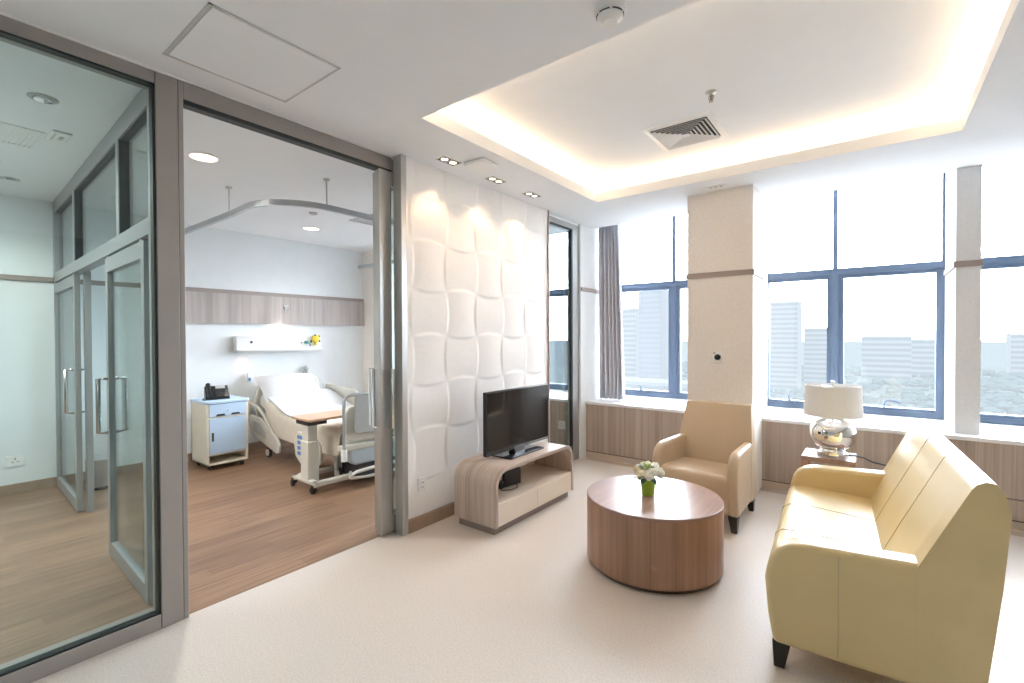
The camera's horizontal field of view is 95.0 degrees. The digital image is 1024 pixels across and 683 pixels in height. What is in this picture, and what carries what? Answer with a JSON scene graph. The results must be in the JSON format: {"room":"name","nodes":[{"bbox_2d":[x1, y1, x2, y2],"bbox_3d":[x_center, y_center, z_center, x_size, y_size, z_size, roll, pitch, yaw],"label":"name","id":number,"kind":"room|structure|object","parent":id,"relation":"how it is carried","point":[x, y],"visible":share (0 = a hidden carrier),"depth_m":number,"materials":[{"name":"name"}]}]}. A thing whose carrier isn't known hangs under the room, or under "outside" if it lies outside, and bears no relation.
{"room":"hospital suite lounge","nodes":[
{"label":"hospital suite lounge","id":0,"kind":"room"},
{"bbox_2d":[52,89,153,606],"bbox_3d":[-2.995,0.038,3.392,3.270,2.665,0.100,0,1,40],"label":"wall partition","id":1,"kind":"structure","parent":0,"point":[102,211],"depth_m":3.16,"materials":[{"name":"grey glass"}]},
{"bbox_2d":[55,273,84,511],"bbox_3d":[-3.860,0.402,4.074,1.070,1.903,0.158,0,1,40],"label":"door","id":2,"kind":"structure","parent":1,"relation":"in","point":[67,290],"depth_m":3.99,"materials":[{"name":"clear glass"}]},
{"bbox_2d":[95,238,152,604],"bbox_3d":[-2.228,0.412,2.722,0.910,1.903,0.158,0,1,40],"label":"door","id":3,"kind":"structure","parent":1,"relation":"in","point":[128,432],"depth_m":2.71,"materials":[{"name":"clear glass"}]},
{"bbox_2d":[0,194,363,485],"bbox_3d":[-3.789,-0.123,5.159,0.100,3.150,7.950,0,1,38],"label":"wall","id":4,"kind":"structure","parent":0,"point":[215,258],"depth_m":5.28,"materials":[{"name":"paint"}]},
{"bbox_2d":[5,454,24,467],"bbox_3d":[-4.457,1.071,4.208,0.011,0.100,0.120,0,1,38],"label":"wall socket","id":5,"kind":"object","parent":4,"relation":"attached to","point":[16,460],"visible":1,"depth_m":4.20,"materials":[{"name":"white plastic"}]},
{"bbox_2d":[0,439,289,496],"bbox_3d":[-4.199,1.316,4.543,0.015,0.090,6.440,0,1,38],"label":"baseboard","id":6,"kind":"structure","parent":4,"relation":"attached to","point":[11,489],"depth_m":4.32,"materials":[{"name":"brown wood"}]},
{"bbox_2d":[0,274,363,301],"bbox_3d":[-4.206,-0.577,4.520,0.015,0.047,6.440,0,1,38],"label":"trim","id":7,"kind":"structure","parent":4,"relation":"attached to","point":[2,276],"depth_m":5.50,"materials":[{"name":"brown wood"}]},
{"bbox_2d":[185,291,363,325],"bbox_3d":[-2.899,-0.400,6.205,0.030,0.357,2.500,0,1,38],"label":"wall panel","id":8,"kind":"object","parent":4,"relation":"attached to","point":[201,307],"depth_m":5.93,"materials":[{"name":"brown wood"}]},
{"bbox_2d":[233,336,321,352],"bbox_3d":[-2.980,0.027,6.033,0.115,0.204,1.080,0,1,38],"label":"panel","id":9,"kind":"object","parent":4,"relation":"attached to","point":[241,344],"visible":0.96,"depth_m":5.92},
{"bbox_2d":[247,355,250,382],"bbox_3d":[-3.225,0.315,5.751,0.034,0.376,0.044,0,1,38],"label":"handset","id":10,"kind":"object","parent":9,"relation":"hanging from","point":[248,374],"visible":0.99,"depth_m":5.74,"materials":[{"name":"white plastic"}]},
{"bbox_2d":[310,334,319,344],"bbox_3d":[-2.661,-0.024,6.336,0.054,0.148,0.145,0,1,38],"label":"pressure gauge","id":11,"kind":"object","parent":9,"relation":"attached to","point":[315,338],"visible":1,"depth_m":6.33,"materials":[{"name":"yellow plastic"}]},
{"bbox_2d":[303,365,308,372],"bbox_3d":[-2.758,0.401,6.353,0.079,0.162,0.140,0,1,38],"label":"reading lamp","id":12,"kind":"object","parent":4,"relation":"attached to","point":[306,368],"visible":0.74,"depth_m":6.31,"materials":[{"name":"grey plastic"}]},
{"bbox_2d":[363,250,394,391],"bbox_3d":[-1.887,-0.014,7.177,0.450,2.670,0.586,0,1,38],"label":"wall","id":13,"kind":"structure","parent":0,"point":[368,328],"depth_m":6.99,"materials":[{"name":"white paint"}]},
{"bbox_2d":[406,157,599,519],"bbox_3d":[0.295,-0.158,4.748,0.110,3.000,3.555,0,1,38],"label":"wall","id":14,"kind":"structure","parent":0,"point":[477,276],"depth_m":3.82,"materials":[{"name":"white paint"}]},
{"bbox_2d":[0,15,392,682],"bbox_3d":[-2.193,0.056,1.668,0.110,2.665,4.365,0,1,38],"label":"window frame","id":15,"kind":"structure","parent":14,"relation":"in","point":[165,93],"depth_m":2.26,"materials":[{"name":"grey metal"}]},
{"bbox_2d":[0,12,392,157],"bbox_3d":[-2.160,-1.273,1.601,0.012,0.006,4.330,0,1,38],"label":"trim","id":16,"kind":"structure","parent":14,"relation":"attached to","point":[1,13],"depth_m":2.26,"materials":[{"name":"grey metal"}]},
{"bbox_2d":[417,476,425,491],"bbox_3d":[-0.653,1.036,3.403,0.014,0.100,0.075,0,1,38],"label":"wall outlet","id":17,"kind":"object","parent":14,"relation":"attached to","point":[421,481],"visible":1,"depth_m":3.40,"materials":[{"name":"white plastic"}]},
{"bbox_2d":[581,287,598,293],"bbox_3d":[1.063,-0.600,5.674,0.012,0.045,0.900,0,1,38],"label":"trim","id":18,"kind":"structure","parent":14,"relation":"attached to","point":[584,289],"depth_m":5.46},
{"bbox_2d":[0,443,1023,682],"bbox_3d":[-0.337,1.421,2.522,8.800,0.100,7.950,0,1,38],"label":"floor","id":19,"kind":"structure","parent":0,"point":[446,600],"depth_m":2.48,"materials":[{"name":"plastic"}]},
{"bbox_2d":[85,455,107,490],"bbox_3d":[-3.838,1.217,4.364,0.238,0.290,0.196,0,1,38],"label":"pedal bin","id":20,"kind":"object","parent":19,"relation":"on","point":[101,461],"visible":0.56,"depth_m":4.32,"materials":[{"name":"metal"}]},
{"bbox_2d":[190,395,248,470],"bbox_3d":[-3.199,0.986,5.140,0.457,0.728,0.421,0,1,38],"label":"base cabinet","id":21,"kind":"object","parent":19,"relation":"on","point":[219,427],"visible":0.98,"depth_m":5.00,"materials":[{"name":"blue paint"}]},
{"bbox_2d":[202,383,229,400],"bbox_3d":[-3.206,0.536,5.071,0.255,0.174,0.189,-1,1,-40],"label":"telephone","id":22,"kind":"object","parent":21,"relation":"on","point":[217,392],"visible":1,"depth_m":5.07,"materials":[{"name":"black plastic"}]},
{"bbox_2d":[248,375,394,479],"bbox_3d":[-2.050,0.893,5.318,2.369,0.902,0.975,0,1,41],"label":"hospital bed","id":23,"kind":"object","parent":19,"relation":"on","point":[356,448],"visible":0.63,"depth_m":4.47,"materials":[{"name":"grey plastic"}]},
{"bbox_2d":[254,373,320,402],"bbox_3d":[-2.744,0.573,5.822,0.405,0.327,0.720,0,1,41],"label":"pillow","id":24,"kind":"object","parent":23,"relation":"on","point":[277,385],"visible":0.83,"depth_m":5.73,"materials":[{"name":"white fabric"}]},
{"bbox_2d":[266,400,341,456],"bbox_3d":[-1.933,0.871,5.216,1.650,0.407,0.892,0,1,41],"label":"blanket","id":25,"kind":"object","parent":23,"relation":"on","point":[286,428],"visible":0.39,"depth_m":4.92,"materials":[{"name":"beige fabric"}]},
{"bbox_2d":[267,389,351,416],"bbox_3d":[-2.228,0.715,5.478,1.100,0.206,0.829,0,1,41],"label":"sheet","id":26,"kind":"object","parent":25,"relation":"on","point":[326,399],"visible":0.66,"depth_m":5.53,"materials":[{"name":"white fabric"}]},
{"bbox_2d":[290,409,354,493],"bbox_3d":[-1.651,1.017,4.596,0.444,0.668,0.900,0,1,40],"label":"table","id":27,"kind":"object","parent":19,"relation":"on","point":[310,470],"visible":0.61,"depth_m":4.27,"materials":[{"name":"brown wood"}]},
{"bbox_2d":[454,441,572,534],"bbox_3d":[0.053,1.123,3.800,0.405,0.462,1.063,0,1,38],"label":"stand","id":28,"kind":"object","parent":19,"relation":"on","point":[546,473],"visible":0.84,"depth_m":3.50,"materials":[{"name":"brown wood"}]},
{"bbox_2d":[498,467,520,490],"bbox_3d":[-0.003,1.074,3.664,0.254,0.125,0.124,-1,1,-44],"label":"box","id":29,"kind":"object","parent":28,"relation":"on","point":[513,476],"visible":0.85,"depth_m":3.69,"materials":[{"name":"black plastic"}]},
{"bbox_2d":[483,383,548,459],"bbox_3d":[0.069,0.634,3.810,0.205,0.517,0.845,0,1,38],"label":"television","id":30,"kind":"object","parent":28,"relation":"on","point":[514,419],"visible":1,"depth_m":3.74,"materials":[{"name":"black plastic"}]},
{"bbox_2d":[498,464,570,505],"bbox_3d":[0.052,1.142,3.801,0.383,0.015,1.007,0,1,38],"label":"shelf","id":31,"kind":"object","parent":28,"relation":"attached to","point":[535,478],"depth_m":3.83,"materials":[{"name":"beige paint"}]},
{"bbox_2d":[587,475,723,593],"bbox_3d":[0.873,1.154,2.907,0.804,0.415,0.804,0,1,38],"label":"coffee table","id":32,"kind":"object","parent":19,"relation":"on","point":[670,541],"visible":0.96,"depth_m":2.59,"materials":[{"name":"brown wood"}]},
{"bbox_2d":[631,461,665,496],"bbox_3d":[0.838,0.842,2.886,0.203,0.211,0.160,0,1,11],"label":"flower pot","id":33,"kind":"object","parent":32,"relation":"on","point":[648,480],"visible":1,"depth_m":2.86,"materials":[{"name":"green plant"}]},
{"bbox_2d":[652,399,756,533],"bbox_3d":[1.538,0.927,3.696,0.630,0.846,0.662,0,1,42],"label":"armchair","id":34,"kind":"object","parent":19,"relation":"on","point":[713,449],"visible":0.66,"depth_m":3.70,"materials":[{"name":"beige leather"}]},
{"bbox_2d":[801,448,856,467],"bbox_3d":[2.386,1.099,3.531,0.330,0.500,0.310,0,1,38],"label":"side table","id":35,"kind":"object","parent":19,"relation":"on","point":[809,454],"visible":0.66,"depth_m":3.44,"materials":[{"name":"brown wood"}]},
{"bbox_2d":[803,380,885,465],"bbox_3d":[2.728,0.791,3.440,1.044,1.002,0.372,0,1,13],"label":"table lamp","id":36,"kind":"object","parent":35,"relation":"on","point":[833,403],"visible":0.99,"depth_m":3.40,"materials":[{"name":"silver metal"}]},
{"bbox_2d":[765,419,1012,682],"bbox_3d":[1.773,0.916,2.376,0.745,0.898,1.464,0,1,34],"label":"sofa","id":37,"kind":"object","parent":19,"relation":"on","point":[897,572],"visible":1,"depth_m":1.81,"materials":[{"name":"beige leather"}]},
{"bbox_2d":[0,0,1023,251],"bbox_3d":[-0.348,-1.486,2.487,8.800,0.385,7.950,0,1,38],"label":"ceiling","id":38,"kind":"structure","parent":0,"point":[401,63],"depth_m":2.69,"materials":[{"name":"paint"}]},
{"bbox_2d":[0,176,19,181],"bbox_3d":[-3.998,-1.285,3.731,0.124,0.020,0.124,0,1,38],"label":"recessed light","id":39,"kind":"object","parent":38,"relation":"in","point":[5,178],"visible":1,"depth_m":3.71,"materials":[{"name":"grey plastic"}]},
{"bbox_2d":[0,121,46,148],"bbox_3d":[-3.115,-1.286,2.911,0.400,0.005,0.260,0,1,36],"label":"ceiling vent","id":40,"kind":"object","parent":38,"relation":"in","point":[5,125],"visible":1,"depth_m":2.93,"materials":[{"name":"white plastic"}]},
{"bbox_2d":[26,92,58,104],"bbox_3d":[-2.476,-1.276,2.477,0.124,0.020,0.124,0,1,38],"label":"recessed light","id":41,"kind":"object","parent":38,"relation":"in","point":[39,97],"visible":1,"depth_m":2.46,"materials":[{"name":"grey plastic"}]},
{"bbox_2d":[45,130,72,143],"bbox_3d":[-2.840,-1.281,2.941,0.200,0.018,0.090,0,1,36],"label":"detector","id":42,"kind":"object","parent":38,"relation":"attached to","point":[54,135],"visible":1,"depth_m":2.92,"materials":[{"name":"white plastic"}]},
{"bbox_2d":[186,151,220,162],"bbox_3d":[-2.176,-1.298,3.311,0.204,0.007,0.204,0,1,38],"label":"recessed light","id":43,"kind":"object","parent":38,"relation":"in","point":[199,156],"visible":1,"depth_m":3.31,"materials":[{"name":"white plastic"}]},
{"bbox_2d":[189,153,217,161],"bbox_3d":[-2.176,-1.299,3.311,0.170,0.002,0.170,0,1,38],"label":"diffuser","id":44,"kind":"object","parent":43,"relation":"attached to","point":[203,157],"depth_m":3.31,"materials":[{"name":"beige plastic"}]},
{"bbox_2d":[162,2,340,102],"bbox_3d":[-1.182,-1.285,2.151,0.524,0.005,0.554,0,1,38],"label":"ceiling hatch","id":45,"kind":"object","parent":38,"relation":"attached to","point":[221,43],"visible":1,"depth_m":2.11,"materials":[{"name":"paint"}]},
{"bbox_2d":[185,178,393,268],"bbox_3d":[-2.001,-1.196,5.223,2.645,0.258,2.530,0,1,38],"label":"track","id":46,"kind":"object","parent":38,"relation":"hanging from","point":[247,206],"visible":0.42,"depth_m":3.82,"materials":[{"name":"metal"}]},
{"bbox_2d":[302,226,320,230],"bbox_3d":[-2.353,-1.324,5.505,0.204,0.007,0.204,0,1,38],"label":"recessed light","id":47,"kind":"object","parent":38,"relation":"in","point":[305,227],"visible":1,"depth_m":5.49,"materials":[{"name":"white plastic"}]},
{"bbox_2d":[304,227,318,229],"bbox_3d":[-2.353,-1.324,5.505,0.170,0.002,0.170,0,1,38],"label":"diffuser","id":48,"kind":"object","parent":47,"relation":"attached to","point":[306,228],"depth_m":5.49,"materials":[{"name":"white"}]},
{"bbox_2d":[349,214,393,225],"bbox_3d":[-1.474,-1.323,5.156,0.440,0.006,0.440,0,1,38],"label":"ceiling vent","id":49,"kind":"object","parent":38,"relation":"in","point":[354,219],"visible":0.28,"depth_m":5.16,"materials":[{"name":"grey plastic"}]},
{"bbox_2d":[436,156,460,165],"bbox_3d":[-0.457,-1.302,3.388,0.090,0.007,0.170,0,1,38],"label":"recessed light","id":50,"kind":"object","parent":38,"relation":"in","point":[444,159],"visible":1,"depth_m":3.39,"materials":[{"name":"metal"}]},
{"bbox_2d":[464,158,497,172],"bbox_3d":[-0.228,-1.290,3.439,0.200,0.030,0.200,0,1,34],"label":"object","id":51,"kind":"object","parent":38,"relation":"attached to","point":[479,165],"visible":1,"depth_m":3.40,"materials":[{"name":"white plastic"}]},
{"bbox_2d":[485,176,505,183],"bbox_3d":[-0.133,-1.308,3.808,0.090,0.007,0.170,0,1,38],"label":"recessed light","id":52,"kind":"object","parent":38,"relation":"in","point":[493,179],"visible":1,"depth_m":3.81,"materials":[{"name":"metal"}]},
{"bbox_2d":[522,192,540,197],"bbox_3d":[0.178,-1.314,4.212,0.090,0.007,0.170,0,1,38],"label":"recessed light","id":53,"kind":"object","parent":38,"relation":"in","point":[529,194],"visible":1,"depth_m":4.21,"materials":[{"name":"metal"}]},
{"bbox_2d":[594,0,626,27],"bbox_3d":[0.380,-1.261,1.818,0.124,0.054,0.124,0,1,38],"label":"smoke detector","id":54,"kind":"object","parent":38,"relation":"attached to","point":[608,13],"visible":1,"depth_m":1.79,"materials":[{"name":"white plastic"}]},
{"bbox_2d":[599,225,624,400],"bbox_3d":[1.174,-0.446,5.518,0.329,2.250,0.091,0,1,38],"label":"curtain","id":55,"kind":"object","parent":38,"relation":"hanging from","point":[611,348],"visible":0.84,"depth_m":5.52,"materials":[{"name":"grey fabric"}]},
{"bbox_2d":[707,184,724,188],"bbox_3d":[1.734,-1.316,3.991,0.150,0.007,0.050,0,1,38],"label":"detector","id":56,"kind":"object","parent":38,"relation":"attached to","point":[721,185],"visible":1,"depth_m":3.98,"materials":[{"name":"white plastic"}]},
{"bbox_2d":[437,0,1009,192],"bbox_3d":[1.038,-1.521,1.418,5.300,0.300,7.950,0,1,38],"label":"ceiling","id":57,"kind":"structure","parent":0,"point":[787,76],"depth_m":2.76,"materials":[{"name":"paint"}]},
{"bbox_2d":[642,111,728,150],"bbox_3d":[1.262,-1.504,3.405,0.470,0.024,0.470,0,1,38],"label":"ceiling vent","id":58,"kind":"object","parent":57,"relation":"in","point":[703,127],"visible":1,"depth_m":3.37,"materials":[{"name":"white plastic"}]},
{"bbox_2d":[705,89,716,102],"bbox_3d":[1.204,-1.479,2.838,0.064,0.059,0.064,0,1,38],"label":"sprinkler","id":59,"kind":"object","parent":57,"relation":"attached to","point":[710,93],"visible":1,"depth_m":2.83,"materials":[{"name":"metal"}]},
{"bbox_2d":[687,184,767,492],"bbox_3d":[2.227,-0.164,4.651,0.539,3.000,1.350,0,1,38],"label":"wall pier","id":60,"kind":"object","parent":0,"point":[728,228],"visible":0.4,"depth_m":4.11,"materials":[{"name":"beige paint"}]},
{"bbox_2d":[712,351,723,362],"bbox_3d":[1.803,0.137,4.114,0.100,0.100,0.026,0,1,38],"label":"wall control","id":61,"kind":"object","parent":60,"relation":"attached to","point":[717,356],"visible":1,"depth_m":4.11,"materials":[{"name":"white plastic"}]},
{"bbox_2d":[686,269,763,279],"bbox_3d":[2.184,-0.596,4.593,0.563,0.045,1.244,0,1,38],"label":"trim","id":62,"kind":"structure","parent":60,"relation":"attached to","point":[755,272],"depth_m":4.09,"materials":[{"name":"brown wood"}]},
{"bbox_2d":[944,165,981,434],"bbox_3d":[3.697,-0.481,3.867,0.140,2.358,0.790,0,1,38],"label":"wall column","id":63,"kind":"structure","parent":0,"point":[963,196],"depth_m":3.57,"materials":[{"name":"white paint"}]},
{"bbox_2d":[943,259,983,275],"bbox_3d":[3.657,-0.594,3.813,0.164,0.045,0.682,0,1,38],"label":"trim","id":64,"kind":"structure","parent":63,"relation":"attached to","point":[967,263],"depth_m":3.56,"materials":[{"name":"brown wood"}]},
{"bbox_3d":[-0.231,0.020,4.060,0.078,2.665,1.820,0,1,38],"label":"wall","id":65,"kind":"structure","parent":0,"visible":0},
{"bbox_2d":[183,99,390,171],"bbox_3d":[-1.260,-1.193,2.834,0.054,0.022,1.260,0,1,38],"label":"trim","id":66,"kind":"structure","parent":65,"relation":"attached to","point":[188,105],"depth_m":2.68,"materials":[{"name":"grey metal"}]},
{"bbox_2d":[368,172,395,530],"bbox_3d":[-0.666,0.072,3.728,0.170,2.548,1.008,0,1,38],"label":"door","id":67,"kind":"structure","parent":65,"relation":"in","point":[374,183],"depth_m":3.33,"materials":[{"name":"metal"}]},
{"bbox_2d":[371,168,395,535],"bbox_3d":[-0.628,0.073,3.649,0.170,2.548,0.988,0,1,38],"label":"door","id":68,"kind":"structure","parent":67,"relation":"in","point":[385,426],"depth_m":3.27,"materials":[{"name":"metal"}]},
{"bbox_2d":[393,154,407,535],"bbox_3d":[-0.784,0.031,3.308,0.085,2.665,0.047,0,1,38],"label":"trim","id":69,"kind":"structure","parent":65,"relation":"attached to","point":[399,161],"depth_m":3.29,"materials":[{"name":"metal"}]},
{"bbox_2d":[408,502,453,533],"bbox_3d":[-0.186,1.306,4.045,0.024,0.092,1.820,0,1,38],"label":"baseboard","id":70,"kind":"structure","parent":65,"relation":"attached to","point":[419,522],"depth_m":3.48,"materials":[{"name":"brown wood"}]},
{"bbox_2d":[547,210,549,442],"bbox_3d":[0.338,0.009,4.779,0.102,2.665,0.013,0,1,38],"label":"trim","id":71,"kind":"structure","parent":65,"relation":"attached to","point":[548,257],"depth_m":4.75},
{"bbox_2d":[549,216,578,460],"bbox_3d":[0.519,0.017,5.077,0.065,2.640,0.705,0,1,38],"label":"window","id":72,"kind":"structure","parent":65,"relation":"in","point":[563,235],"depth_m":5.17,"materials":[{"name":"clear glass"}]},
{"bbox_3d":[1.845,1.024,5.270,8.700,0.612,0.924,0,1,38],"label":"wall window","id":73,"kind":"structure","parent":0,"visible":0},
{"bbox_2d":[619,215,687,399],"bbox_3d":[1.869,-0.486,5.679,1.285,2.338,0.110,0,1,38],"label":"window","id":74,"kind":"structure","parent":73,"relation":"attached to","point":[675,287],"depth_m":5.61,"materials":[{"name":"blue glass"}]},
{"bbox_2d":[585,173,1023,522],"bbox_3d":[1.818,-0.194,5.226,8.700,2.912,0.918,0,1,38],"label":"window","id":75,"kind":"structure","parent":73,"relation":"attached to","point":[835,277],"depth_m":4.28,"materials":[{"name":"blue metal"}]},
{"bbox_2d":[586,451,1023,536],"bbox_3d":[2.931,1.309,3.834,5.225,0.068,0.032,0,1,38],"label":"baseboard","id":76,"kind":"structure","parent":73,"relation":"attached to","point":[1015,526],"depth_m":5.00,"materials":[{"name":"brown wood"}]},
{"bbox_2d":[980,255,1023,425],"bbox_3d":[4.726,-0.470,3.478,1.963,2.338,0.110,0,1,38],"label":"window","id":77,"kind":"structure","parent":73,"relation":"attached to","point":[1013,261],"depth_m":3.93,"materials":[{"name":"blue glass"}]},
{"label":"outside","id":78,"kind":"structure","parent":0,"visible":0},
{"bbox_2d":[682,341,1023,414],"bbox_3d":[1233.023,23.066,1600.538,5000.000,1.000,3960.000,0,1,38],"label":"ground","id":79,"kind":"structure","parent":78,"point":[993,353],"depth_m":793.52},
{"bbox_2d":[623,308,637,377],"bbox_3d":[85.450,8.243,369.849,34.600,66.800,18.600,0,1,38],"label":"office building","id":80,"kind":"structure","parent":79,"relation":"on","point":[630,316],"depth_m":354.88,"materials":[{"name":"concrete"}]},
{"bbox_2d":[638,290,668,378],"bbox_3d":[102.414,2.564,337.756,17.600,78.800,17.600,0,1,38],"label":"office building","id":81,"kind":"structure","parent":79,"relation":"on","point":[653,306],"depth_m":330.87,"materials":[{"name":"concrete"}]},
{"bbox_2d":[625,377,686,391],"bbox_3d":[71.355,31.753,248.496,70.600,22.800,20.600,0,1,38],"label":"office building","id":82,"kind":"structure","parent":79,"relation":"on","point":[630,382],"depth_m":239.66,"materials":[{"name":"concrete"}]},
{"bbox_2d":[770,301,801,389],"bbox_3d":[237.771,3.185,410.219,24.600,74.800,24.600,0,1,38],"label":"office building","id":83,"kind":"structure","parent":79,"relation":"on","point":[785,316],"depth_m":399.88,"materials":[{"name":"concrete"}]},
{"bbox_2d":[803,328,844,384],"bbox_3d":[288.924,13.708,434.086,30.600,52.800,24.600,0,1,38],"label":"office building","id":84,"kind":"structure","parent":79,"relation":"on","point":[815,339],"depth_m":428.28,"materials":[{"name":"concrete"}]},
{"bbox_2d":[682,361,1023,415],"bbox_3d":[308.586,38.320,376.652,631.107,9.746,634.764,0,1,38],"label":"trees","id":85,"kind":"object","parent":79,"relation":"on","point":[993,401],"visible":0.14,"depth_m":366.77,"materials":[{"name":"green plant"}]},
{"bbox_2d":[861,336,911,380],"bbox_3d":[386.410,16.727,485.266,40.600,44.800,24.600,0,1,38],"label":"office building","id":86,"kind":"structure","parent":79,"relation":"on","point":[885,357],"depth_m":475.22,"materials":[{"name":"concrete"}]},
{"bbox_2d":[912,339,982,376],"bbox_3d":[474.851,18.001,518.140,60.600,40.800,24.600,0,1,38],"label":"office building","id":87,"kind":"structure","parent":79,"relation":"on","point":[923,350],"depth_m":518.12,"materials":[{"name":"concrete"}]},
{"bbox_2d":[1005,334,1023,373],"bbox_3d":[582.752,14.684,510.699,60.600,46.800,24.600,0,1,38],"label":"office building","id":88,"kind":"structure","parent":79,"relation":"on","point":[1014,345],"depth_m":517.36,"materials":[{"name":"concrete"}]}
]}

